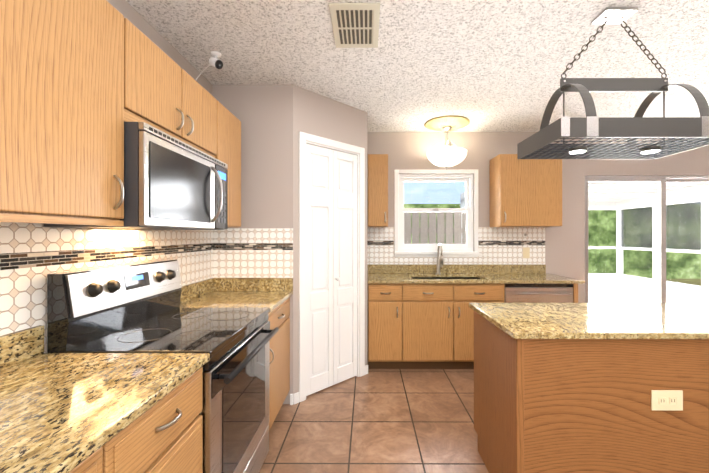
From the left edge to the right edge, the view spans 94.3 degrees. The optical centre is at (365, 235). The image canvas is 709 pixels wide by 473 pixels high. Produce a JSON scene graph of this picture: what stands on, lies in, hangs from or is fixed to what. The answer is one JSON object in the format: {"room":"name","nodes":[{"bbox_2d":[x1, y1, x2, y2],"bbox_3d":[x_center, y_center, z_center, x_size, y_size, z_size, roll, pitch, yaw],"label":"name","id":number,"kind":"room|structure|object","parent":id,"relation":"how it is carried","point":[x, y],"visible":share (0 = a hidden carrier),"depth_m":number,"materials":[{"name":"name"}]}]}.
{"room":"kitchen","nodes":[
{"label":"kitchen","id":0,"kind":"room"},
{"bbox_2d":[2,0,211,335],"bbox_3d":[-1.309,0.073,0.657,0.120,2.580,6.750,0,0,0],"label":"wall","id":1,"kind":"structure","parent":0,"point":[129,12],"depth_m":1.95,"materials":[{"name":"beige paint"}]},
{"bbox_2d":[0,0,131,223],"bbox_3d":[-1.081,-0.446,1.018,0.328,0.780,0.471,0,0,0],"label":"upper cabinet","id":2,"kind":"object","parent":1,"relation":"attached to","point":[82,82],"depth_m":1.00,"materials":[{"name":"brown wood"}]},
{"bbox_2d":[0,222,292,352],"bbox_3d":[-0.920,0.204,1.018,0.653,0.519,3.276,0,0,0],"label":"backsplash","id":3,"kind":"structure","parent":1,"relation":"attached to","point":[32,255],"depth_m":1.61,"materials":[{"name":"tile"}]},
{"bbox_2d":[132,24,219,159],"bbox_3d":[-1.078,-0.637,1.637,0.328,0.397,0.768,0,0,0],"label":"upper cabinet","id":4,"kind":"object","parent":1,"relation":"attached to","point":[165,97],"depth_m":1.54,"materials":[{"name":"brown wood"}]},
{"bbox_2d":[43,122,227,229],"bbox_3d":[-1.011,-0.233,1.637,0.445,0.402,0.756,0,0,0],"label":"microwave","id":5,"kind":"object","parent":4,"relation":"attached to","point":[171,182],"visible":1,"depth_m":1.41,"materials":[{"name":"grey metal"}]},
{"bbox_2d":[220,103,240,227],"bbox_3d":[-1.076,-0.445,2.216,0.328,0.780,0.390,0,0,0],"label":"upper cabinet","id":6,"kind":"object","parent":1,"relation":"attached to","point":[230,125],"depth_m":2.25,"materials":[{"name":"brown wood"}]},
{"bbox_2d":[212,85,366,403],"bbox_3d":[-0.611,0.075,3.267,1.254,2.580,1.223,0,0,0],"label":"wall","id":7,"kind":"structure","parent":0,"point":[275,120],"depth_m":2.66,"materials":[{"name":"beige paint"}]},
{"bbox_2d":[290,365,367,404],"bbox_3d":[0.953,1.323,3.252,3.118,0.085,1.237,0,0,0],"label":"baseboard","id":8,"kind":"structure","parent":7,"relation":"attached to","point":[294,398],"depth_m":2.65,"materials":[{"name":"white wood"}]},
{"bbox_2d":[306,144,356,395],"bbox_3d":[-0.307,0.292,2.977,0.441,2.122,0.441,0,0,0],"label":"pantry door","id":9,"kind":"structure","parent":7,"relation":"in","point":[331,267],"depth_m":2.94,"materials":[{"name":"white wood"}]},
{"bbox_2d":[299,132,364,401],"bbox_3d":[-0.315,0.259,2.984,0.744,2.212,0.116,0,0,-45],"label":"door frame","id":10,"kind":"structure","parent":7,"relation":"attached to","point":[304,138],"depth_m":2.90,"materials":[{"name":"white wood"}]},
{"bbox_2d":[259,351,488,472],"bbox_3d":[2.200,1.393,0.566,7.100,0.060,6.600,0,0,0],"label":"floor","id":11,"kind":"structure","parent":0,"point":[397,421],"depth_m":2.33,"materials":[{"name":"tile"}]},
{"bbox_2d":[69,435,116,472],"bbox_3d":[-0.931,0.921,0.550,0.630,0.884,0.462,0,0,0],"label":"base cabinet","id":12,"kind":"object","parent":11,"relation":"on","point":[104,460],"depth_m":0.77,"materials":[{"name":"brown wood"}]},
{"bbox_2d":[117,367,202,472],"bbox_3d":[-0.930,0.921,1.017,0.630,0.884,0.471,0,0,0],"label":"base cabinet","id":13,"kind":"object","parent":11,"relation":"on","point":[164,434],"depth_m":1.03,"materials":[{"name":"brown wood"}]},
{"bbox_2d":[47,259,278,472],"bbox_3d":[-0.871,0.757,1.635,0.688,1.215,0.762,0,0,0],"label":"range","id":14,"kind":"object","parent":11,"relation":"on","point":[131,308],"visible":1,"depth_m":1.48,"materials":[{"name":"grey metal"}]},
{"bbox_2d":[268,297,289,429],"bbox_3d":[-0.924,0.922,2.338,0.630,0.884,0.635,0,0,0],"label":"base cabinet","id":15,"kind":"object","parent":11,"relation":"on","point":[279,344],"depth_m":2.32,"materials":[{"name":"brown wood"}]},
{"bbox_2d":[0,278,292,472],"bbox_3d":[-0.919,0.411,1.017,0.652,0.134,3.275,0,0,0],"label":"countertop","id":16,"kind":"structure","parent":15,"relation":"on","point":[64,412],"depth_m":0.98,"materials":[{"name":"stone"}]},
{"bbox_2d":[368,284,403,368],"bbox_3d":[0.195,0.923,3.569,0.340,0.884,0.606,0,0,0],"label":"base cabinet","id":17,"kind":"object","parent":11,"relation":"on","point":[385,301],"depth_m":3.27,"materials":[{"name":"brown wood"}]},
{"bbox_2d":[368,264,584,283],"bbox_3d":[1.092,0.498,3.555,2.143,0.304,0.627,0,0,0],"label":"countertop","id":18,"kind":"structure","parent":17,"relation":"on","point":[449,274],"depth_m":3.75,"materials":[{"name":"stone"}]},
{"bbox_2d":[436,243,444,273],"bbox_3d":[0.864,0.271,3.728,0.108,0.356,0.219,0,0,0],"label":"faucet","id":19,"kind":"object","parent":18,"relation":"on","point":[440,261],"visible":1,"depth_m":3.79,"materials":[{"name":"silver metal"}]},
{"bbox_2d":[404,292,504,368],"bbox_3d":[0.874,1.016,3.566,1.019,0.699,0.606,0,0,0],"label":"base cabinet","id":20,"kind":"object","parent":11,"relation":"on","point":[420,326],"depth_m":3.27,"materials":[{"name":"brown wood"}]},
{"bbox_2d":[504,284,572,302],"bbox_3d":[1.726,0.926,3.538,0.675,0.880,0.651,0,0,0],"label":"dishwasher","id":21,"kind":"object","parent":11,"relation":"on","point":[538,293],"visible":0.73,"depth_m":3.27,"materials":[{"name":"grey metal"}]},
{"bbox_2d":[474,311,708,472],"bbox_3d":[1.680,0.922,1.842,1.951,0.885,0.624,0,0,0],"label":"kitchen island","id":22,"kind":"object","parent":11,"relation":"on","point":[562,405],"visible":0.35,"depth_m":1.54,"materials":[{"name":"brown wood"}]},
{"bbox_2d":[469,303,708,338],"bbox_3d":[1.683,0.463,1.844,2.005,0.030,0.680,0,0,0],"label":"island countertop","id":23,"kind":"structure","parent":22,"relation":"on","point":[602,320],"depth_m":1.75,"materials":[{"name":"stone"}]},
{"bbox_2d":[651,390,682,410],"bbox_3d":[1.402,0.770,1.529,0.145,0.093,0.010,0,0,0],"label":"outlet","id":24,"kind":"object","parent":22,"relation":"attached to","point":[668,400],"visible":1,"depth_m":1.53,"materials":[{"name":"beige plastic"}]},
{"bbox_2d":[126,0,708,131],"bbox_3d":[2.201,-1.246,0.643,7.100,0.060,6.750,0,0,0],"label":"ceiling","id":25,"kind":"structure","parent":0,"point":[490,65],"depth_m":2.20,"materials":[{"name":"white paint"}]},
{"bbox_2d":[195,51,222,80],"bbox_3d":[-1.093,-1.042,2.202,0.274,0.345,0.085,0,0,0],"label":"security camera","id":26,"kind":"object","parent":25,"relation":"attached to","point":[215,62],"visible":0.85,"depth_m":2.19,"materials":[{"name":"white plastic"}]},
{"bbox_2d":[329,3,379,47],"bbox_3d":[-0.059,-1.207,1.917,0.270,0.015,0.400,0,0,0],"label":"ceiling vent","id":27,"kind":"object","parent":25,"relation":"in","point":[355,25],"visible":1,"depth_m":1.88,"materials":[{"name":"beige metal"}]},
{"bbox_2d":[424,116,469,169],"bbox_3d":[0.878,-0.959,3.573,0.480,0.508,0.480,0,0,0],"label":"ceiling light fixture","id":28,"kind":"object","parent":25,"relation":"hanging from","point":[446,156],"visible":1,"depth_m":3.46,"materials":[{"name":"beige glass"}]},
{"bbox_2d":[517,7,708,158],"bbox_3d":[1.366,-0.836,1.811,0.852,0.758,0.465,0,0,0],"label":"pot rack","id":29,"kind":"object","parent":25,"relation":"hanging from","point":[688,133],"visible":1,"depth_m":1.77,"materials":[{"name":"grey metal"}]},
{"bbox_2d":[367,132,708,350],"bbox_3d":[2.325,0.076,3.942,7.120,2.580,0.150,0,0,0],"label":"wall","id":30,"kind":"structure","parent":0,"point":[565,249],"depth_m":3.87,"materials":[{"name":"beige paint"}]},
{"bbox_2d":[368,154,387,226],"bbox_3d":[0.132,-0.487,3.698,0.223,0.785,0.351,0,0,0],"label":"upper cabinet","id":31,"kind":"object","parent":30,"relation":"attached to","point":[377,190],"visible":1,"depth_m":3.56,"materials":[{"name":"brown wood"}]},
{"bbox_2d":[394,169,478,256],"bbox_3d":[0.829,-0.257,3.916,0.984,1.025,0.175,0,0,0],"label":"window","id":32,"kind":"structure","parent":30,"relation":"in","point":[401,248],"depth_m":3.89,"materials":[{"name":"white"}]},
{"bbox_2d":[367,227,544,263],"bbox_3d":[1.062,0.126,3.866,2.085,0.438,0.010,0,0,0],"label":"backsplash","id":33,"kind":"structure","parent":30,"relation":"attached to","point":[501,245],"depth_m":3.86,"materials":[{"name":"tile"}]},
{"bbox_2d":[523,248,529,257],"bbox_3d":[1.881,0.208,3.853,0.078,0.125,0.011,0,0,0],"label":"outlet","id":34,"kind":"object","parent":33,"relation":"attached to","point":[526,252],"visible":1,"depth_m":3.85,"materials":[{"name":"beige plastic"}]},
{"bbox_2d":[490,154,561,226],"bbox_3d":[1.790,-0.487,3.691,0.672,0.785,0.351,0,0,0],"label":"upper cabinet","id":35,"kind":"object","parent":30,"relation":"attached to","point":[525,192],"visible":0.85,"depth_m":3.55,"materials":[{"name":"brown wood"}]},
{"bbox_2d":[460,184,708,302],"bbox_3d":[4.384,0.158,6.183,3.980,2.420,4.350,0,0,0],"label":"screened porch","id":36,"kind":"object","parent":30,"relation":"attached to","point":[670,292],"depth_m":7.10,"materials":[{"name":"white"}]},
{"bbox_2d":[585,176,708,302],"bbox_3d":[3.620,0.332,3.936,2.086,2.068,0.110,0,0,0],"label":"sliding glass door","id":37,"kind":"structure","parent":30,"relation":"attached to","point":[662,181],"depth_m":3.91,"materials":[{"name":"glass"}]},
{"bbox_2d":[460,182,708,201],"bbox_3d":[4.384,-0.968,6.184,3.980,0.289,4.350,0,0,0],"label":"roof","id":38,"kind":"structure","parent":0,"point":[629,191],"depth_m":6.61,"materials":[{"name":"white"}]},
{"bbox_2d":[588,290,674,302],"bbox_3d":[4.384,1.398,6.182,3.980,0.059,4.350,0,0,0],"label":"floor","id":39,"kind":"structure","parent":0,"point":[616,297],"depth_m":7.21,"materials":[{"name":"white"}]},
{"label":"outside","id":40,"kind":"structure","parent":0,"visible":0},
{"bbox_2d":[404,182,700,203],"bbox_3d":[6.815,-5.525,15.902,44.000,14.200,0.100,0,0,0],"label":"sky","id":41,"kind":"structure","parent":40,"point":[410,196],"depth_m":15.86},
{"bbox_2d":[666,279,700,285],"bbox_3d":[5.790,1.595,9.951,30.000,0.050,11.800,0,0,0],"label":"grass","id":42,"kind":"structure","parent":40,"point":[691,281],"depth_m":11.13,"materials":[{"name":"green plant"}]},
{"bbox_2d":[404,212,465,243],"bbox_3d":[-0.452,0.573,5.908,5.550,1.990,0.060,0,0,0],"label":"fence","id":43,"kind":"object","parent":42,"relation":"on","point":[448,224],"depth_m":5.87,"materials":[{"name":"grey wood"}]},
{"bbox_2d":[404,204,700,278],"bbox_3d":[5.798,0.222,11.902,30.000,2.700,0.100,0,0,0],"label":"trees","id":44,"kind":"object","parent":42,"relation":"on","point":[594,224],"depth_m":11.84,"materials":[{"name":"green plant"}]}
]}

